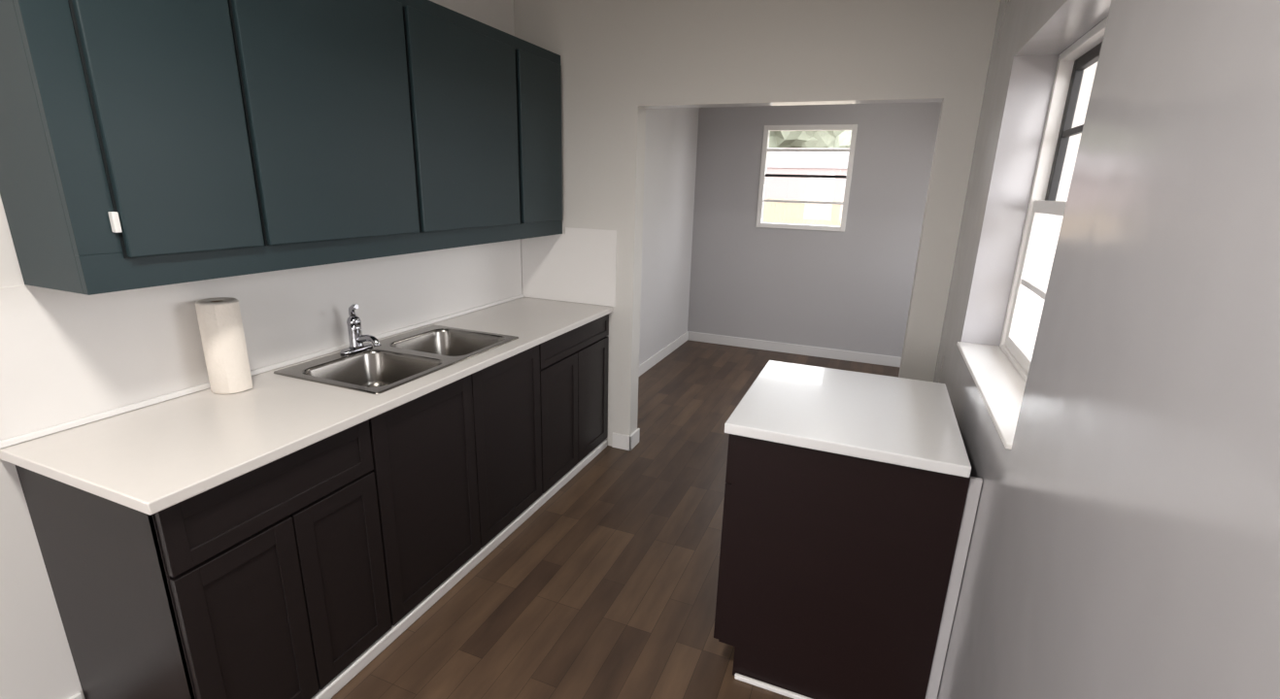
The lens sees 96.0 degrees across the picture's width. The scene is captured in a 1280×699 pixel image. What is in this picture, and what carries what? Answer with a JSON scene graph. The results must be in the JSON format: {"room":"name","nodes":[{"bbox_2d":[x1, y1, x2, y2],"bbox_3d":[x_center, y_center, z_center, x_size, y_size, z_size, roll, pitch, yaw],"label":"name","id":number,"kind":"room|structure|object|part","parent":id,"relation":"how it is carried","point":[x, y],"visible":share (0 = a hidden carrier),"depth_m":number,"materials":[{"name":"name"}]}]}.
{"room":"kitchen","nodes":[
{"label":"kitchen","id":0,"kind":"room"},
{"bbox_2d":[0,0,514,698],"bbox_3d":[-1.715,-0.230,1.504,0.200,2.750,4.890,8,17,21],"label":"wall","id":1,"kind":"structure","parent":0,"point":[37,662],"depth_m":1.60,"materials":[{"name":"white paint"}]},
{"bbox_2d":[67,692,83,698],"bbox_3d":[-2.134,1.367,0.699,0.014,0.100,2.355,8,17,21],"label":"baseboard","id":2,"kind":"structure","parent":1,"relation":"attached to","point":[79,695],"depth_m":1.73,"materials":[{"name":"paint"}]},
{"bbox_2d":[0,238,522,440],"bbox_3d":[-1.209,-0.233,2.512,0.007,0.406,2.444,8,17,21],"label":"backsplash panel","id":3,"kind":"object","parent":1,"relation":"attached to","point":[65,356],"visible":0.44,"depth_m":1.87,"materials":[{"name":"white paint"}]},
{"bbox_2d":[0,294,523,448],"bbox_3d":[-1.201,-0.046,2.569,0.013,0.019,2.420,8,17,21],"label":"trim","id":4,"kind":"structure","parent":1,"relation":"attached to","point":[9,442],"depth_m":1.87,"materials":[{"name":"paint"}]},
{"bbox_2d":[0,0,562,295],"bbox_3d":[-1.013,-0.896,2.338,0.310,0.970,2.297,8,17,21],"label":"upper cabinet","id":5,"kind":"object","parent":1,"relation":"attached to","point":[144,144],"visible":1,"depth_m":1.70,"materials":[{"name":"teal wood"}]},
{"bbox_3d":[-1.212,-0.675,1.496,0.018,0.833,0.351,8,17,21],"label":"door","id":6,"kind":"part","parent":5,"relation":"part of","materials":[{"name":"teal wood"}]},
{"bbox_3d":[-1.017,-0.800,1.955,0.018,0.833,0.640,8,17,21],"label":"door","id":7,"kind":"part","parent":5,"relation":"part of","materials":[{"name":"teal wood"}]},
{"bbox_3d":[-0.752,-0.970,2.576,0.018,0.833,0.700,8,17,21],"label":"door","id":8,"kind":"part","parent":5,"relation":"part of","materials":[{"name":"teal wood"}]},
{"bbox_3d":[-0.529,-1.113,3.098,0.018,0.833,0.403,8,17,21],"label":"door","id":9,"kind":"part","parent":5,"relation":"part of","materials":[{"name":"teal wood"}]},
{"bbox_2d":[369,374,480,625],"bbox_3d":[-0.791,0.546,2.195,0.020,0.808,0.503,8,17,21],"label":"door","id":10,"kind":"structure","parent":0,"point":[424,450],"depth_m":2.16,"materials":[{"name":"black wood"}]},
{"bbox_2d":[471,344,542,547],"bbox_3d":[-0.598,0.422,2.648,0.020,0.808,0.501,8,17,21],"label":"door","id":11,"kind":"structure","parent":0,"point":[507,394],"depth_m":2.62,"materials":[{"name":"black wood"}]},
{"bbox_2d":[318,339,899,698],"bbox_3d":[0.552,1.052,2.429,4.255,0.100,8.040,8,17,21],"label":"floor","id":12,"kind":"structure","parent":0,"point":[608,589],"depth_m":2.41,"materials":[{"name":"wood"}]},
{"bbox_2d":[15,313,608,698],"bbox_3d":[-0.935,0.450,2.611,0.617,0.878,2.407,8,17,21],"label":"base cabinet","id":13,"kind":"object","parent":12,"relation":"on","point":[286,577],"visible":0.89,"depth_m":1.75,"materials":[{"name":"brown laminate"}]},
{"bbox_3d":[-1.064,0.810,1.589,0.020,0.620,0.303,8,17,21],"label":"door","id":14,"kind":"part","parent":13,"relation":"part of","materials":[{"name":"brown laminate"}]},
{"bbox_3d":[-0.681,0.461,2.506,0.018,0.828,2.407,8,17,21],"label":"frame","id":15,"kind":"part","parent":13,"relation":"part of","materials":[{"name":"black wood"}]},
{"bbox_3d":[-0.996,0.381,1.608,0.020,0.178,0.599,8,17,21],"label":"drawer","id":16,"kind":"part","parent":13,"relation":"part of","materials":[{"name":"brown laminate"}]},
{"bbox_2d":[0,297,612,515],"bbox_3d":[-0.917,0.017,2.471,0.638,0.032,2.432,8,17,21],"label":"countertop","id":17,"kind":"structure","parent":13,"relation":"on","point":[151,459],"depth_m":1.66,"materials":[{"name":"laminate"}]},
{"bbox_2d":[195,297,253,394],"bbox_3d":[-1.379,-0.013,1.913,0.120,0.305,0.117,8,17,21],"label":"paper towel roll","id":18,"kind":"object","parent":17,"relation":"on","point":[219,319],"visible":1,"depth_m":1.88,"materials":[{"name":"paper"}]},
{"bbox_2d":[339,303,381,354],"bbox_3d":[-1.135,-0.087,2.367,0.161,0.200,0.150,8,17,21],"label":"kitchen faucet","id":19,"kind":"object","parent":17,"relation":"on","point":[356,339],"visible":1,"depth_m":2.37,"materials":[{"name":"silver metal"}]},
{"bbox_2d":[273,324,518,394],"bbox_3d":[-0.961,0.098,2.433,0.512,0.182,0.852,8,17,21],"label":"sink","id":20,"kind":"object","parent":17,"relation":"in","point":[403,358],"visible":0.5,"depth_m":2.41,"materials":[{"name":"silver metal"}]},
{"bbox_3d":[-0.949,0.736,1.859,0.020,0.620,0.290,8,17,21],"label":"door","id":21,"kind":"part","parent":13,"relation":"part of","materials":[{"name":"brown laminate"}]},
{"bbox_3d":[-0.428,0.381,3.070,0.020,0.665,0.380,8,17,21],"label":"door","id":22,"kind":"part","parent":13,"relation":"part of","materials":[{"name":"brown laminate"}]},
{"bbox_3d":[-0.343,-0.059,3.131,0.020,0.133,0.768,8,17,21],"label":"drawer","id":23,"kind":"part","parent":13,"relation":"part of","materials":[{"name":"brown laminate"}]},
{"bbox_3d":[-0.281,0.287,3.415,0.020,0.665,0.382,8,17,21],"label":"door","id":24,"kind":"part","parent":13,"relation":"part of","materials":[{"name":"brown laminate"}]},
{"bbox_2d":[713,360,982,698],"bbox_3d":[0.707,0.623,2.077,0.698,0.926,0.740,8,17,21],"label":"kitchen island","id":25,"kind":"object","parent":12,"relation":"on","point":[851,500],"visible":1,"depth_m":1.75,"materials":[{"name":"paint"}]},
{"bbox_3d":[0.337,0.665,2.050,0.020,0.590,0.352,8,17,21],"label":"cabinet door","id":26,"kind":"part","parent":25,"relation":"part of","materials":[{"name":"black wood"}]},
{"bbox_3d":[0.415,0.254,2.104,0.020,0.165,0.709,8,17,21],"label":"drawer","id":27,"kind":"part","parent":25,"relation":"part of","materials":[{"name":"black wood"}]},
{"bbox_3d":[0.587,1.152,1.867,0.570,0.018,0.013,8,17,21],"label":"trim","id":28,"kind":"part","parent":25,"relation":"part of","materials":[{"name":"paint"}]},
{"bbox_2d":[724,360,971,477],"bbox_3d":[0.703,0.192,1.961,0.663,0.033,0.740,8,17,21],"label":"island countertop","id":29,"kind":"structure","parent":25,"relation":"on","point":[908,422],"depth_m":1.82,"materials":[{"name":"white stone"}]},
{"bbox_2d":[639,107,699,365],"bbox_3d":[-0.044,-1.117,4.775,0.200,2.750,2.650,8,17,21],"label":"wall","id":30,"kind":"structure","parent":0,"point":[670,134],"depth_m":5.25,"materials":[{"name":"paint"}]},
{"bbox_2d":[639,331,688,376],"bbox_3d":[0.019,0.170,5.100,0.014,0.100,2.650,8,17,21],"label":"baseboard","id":31,"kind":"structure","parent":30,"relation":"attached to","point":[653,360],"depth_m":5.54,"materials":[{"name":"paint"}]},
{"bbox_2d":[513,0,1097,446],"bbox_3d":[0.975,-0.564,2.939,3.655,2.750,0.120,8,17,21],"label":"wall partition","id":32,"kind":"structure","parent":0,"point":[618,56],"depth_m":2.84,"materials":[{"name":"paint"}]},
{"bbox_2d":[521,227,616,306],"bbox_3d":[-0.438,-0.511,3.484,0.646,0.448,0.007,8,17,21],"label":"backsplash panel","id":33,"kind":"object","parent":32,"relation":"attached to","point":[578,265],"depth_m":3.47,"materials":[{"name":"white paint"}]},
{"bbox_2d":[611,428,639,450],"bbox_3d":[-0.090,0.567,3.702,0.129,0.100,0.148,8,17,21],"label":"baseboard","id":34,"kind":"structure","parent":32,"relation":"attached to","point":[620,441],"depth_m":3.64,"materials":[{"name":"paint"}]},
{"bbox_2d":[638,97,943,108],"bbox_3d":[0.692,-1.229,2.878,1.476,0.004,0.118,8,17,21],"label":"trim","id":35,"kind":"structure","parent":32,"relation":"attached to","point":[932,99],"depth_m":2.83,"materials":[{"name":"paint"}]},
{"bbox_2d":[687,101,942,357],"bbox_3d":[2.162,-1.233,5.399,3.800,2.750,0.200,8,17,21],"label":"wall","id":36,"kind":"structure","parent":0,"point":[851,289],"depth_m":5.58,"materials":[{"name":"grey paint"}]},
{"bbox_2d":[688,331,901,367],"bbox_3d":[2.092,0.067,5.665,3.386,0.100,0.014,8,17,21],"label":"baseboard","id":37,"kind":"structure","parent":36,"relation":"attached to","point":[887,360],"depth_m":5.85,"materials":[{"name":"paint"}]},
{"bbox_2d":[765,173,846,178],"bbox_3d":[1.565,-1.645,5.463,0.759,0.025,0.040,8,17,21],"label":"bar","id":38,"kind":"object","parent":36,"relation":"attached to","point":[766,175],"visible":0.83,"depth_m":5.44,"materials":[{"name":"metal"}]},
{"bbox_2d":[755,124,857,232],"bbox_3d":[1.565,-1.625,5.468,0.839,0.947,0.082,8,17,21],"label":"frame","id":39,"kind":"object","parent":36,"relation":"attached to","point":[811,127],"visible":0.94,"depth_m":5.43,"materials":[{"name":"paint"}]},
{"bbox_2d":[763,148,849,204],"bbox_3d":[1.567,-1.644,5.468,0.759,0.494,0.030,8,17,21],"label":"bars","id":40,"kind":"object","parent":36,"relation":"attached to","point":[768,150],"visible":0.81,"depth_m":5.45,"materials":[{"name":"paint"}]},
{"bbox_2d":[933,0,1279,698],"bbox_3d":[0.659,0.118,0.519,0.200,2.750,4.770,8,17,21],"label":"wall","id":41,"kind":"structure","parent":0,"point":[1125,544],"depth_m":0.78,"materials":[{"name":"paint"}]},
{"bbox_2d":[956,341,1025,449],"bbox_3d":[1.085,0.107,1.730,0.139,0.014,1.000,8,17,21],"label":"sill","id":42,"kind":"structure","parent":41,"relation":"attached to","point":[1000,387],"depth_m":1.72,"materials":[{"name":"paint"}]},
{"bbox_2d":[1004,41,1102,374],"bbox_3d":[1.198,-0.355,1.555,0.055,0.950,0.950,8,17,21],"label":"window","id":43,"kind":"structure","parent":41,"relation":"in","point":[1016,348],"depth_m":1.90,"materials":[{"name":"paint"}]},
{"bbox_3d":[1.218,-0.584,1.484,0.025,0.470,0.950,8,17,21],"label":"upper sash","id":44,"kind":"part","parent":43,"relation":"part of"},
{"bbox_2d":[999,16,1108,383],"bbox_3d":[1.196,-0.356,1.556,0.072,1.000,1.000,8,17,21],"label":"frame","id":45,"kind":"object","parent":41,"relation":"attached to","point":[1094,37],"visible":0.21,"depth_m":1.94,"materials":[{"name":"paint"}]},
{"label":"outside","id":46,"kind":"structure","parent":0,"visible":0},
{"bbox_2d":[766,213,838,225],"bbox_3d":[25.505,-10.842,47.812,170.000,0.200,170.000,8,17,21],"label":"ground","id":47,"kind":"structure","parent":46,"point":[766,214],"depth_m":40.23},
{"bbox_2d":[768,131,777,147],"bbox_3d":[11.344,-25.117,67.177,12.268,15.876,15.671,8,17,21],"label":"tree","id":48,"kind":"object","parent":47,"relation":"on","point":[772,142],"visible":0.02,"depth_m":63.68,"materials":[{"name":"green plant"}]},
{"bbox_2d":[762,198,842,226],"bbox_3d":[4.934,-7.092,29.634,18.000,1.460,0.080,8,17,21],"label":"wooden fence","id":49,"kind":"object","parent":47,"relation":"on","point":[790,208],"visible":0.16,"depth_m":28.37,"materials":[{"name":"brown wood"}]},
{"bbox_2d":[764,147,849,215],"bbox_3d":[16.719,-15.110,51.516,34.200,5.500,12.200,8,17,21],"label":"neighboring house","id":50,"kind":"structure","parent":47,"relation":"on","point":[835,163],"depth_m":47.05,"materials":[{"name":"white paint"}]},
{"bbox_2d":[774,130,844,148],"bbox_3d":[19.781,-24.895,66.046,14.350,16.523,14.326,8,17,21],"label":"tree","id":51,"kind":"object","parent":47,"relation":"on","point":[784,139],"visible":0.08,"depth_m":62.73,"materials":[{"name":"green plant"}]},
{"bbox_2d":[807,130,851,148],"bbox_3d":[24.910,-23.430,61.277,16.908,16.601,15.931,8,17,21],"label":"tree","id":52,"kind":"object","parent":47,"relation":"on","point":[843,140],"visible":0.04,"depth_m":58.16,"materials":[{"name":"green plant"}]}
]}

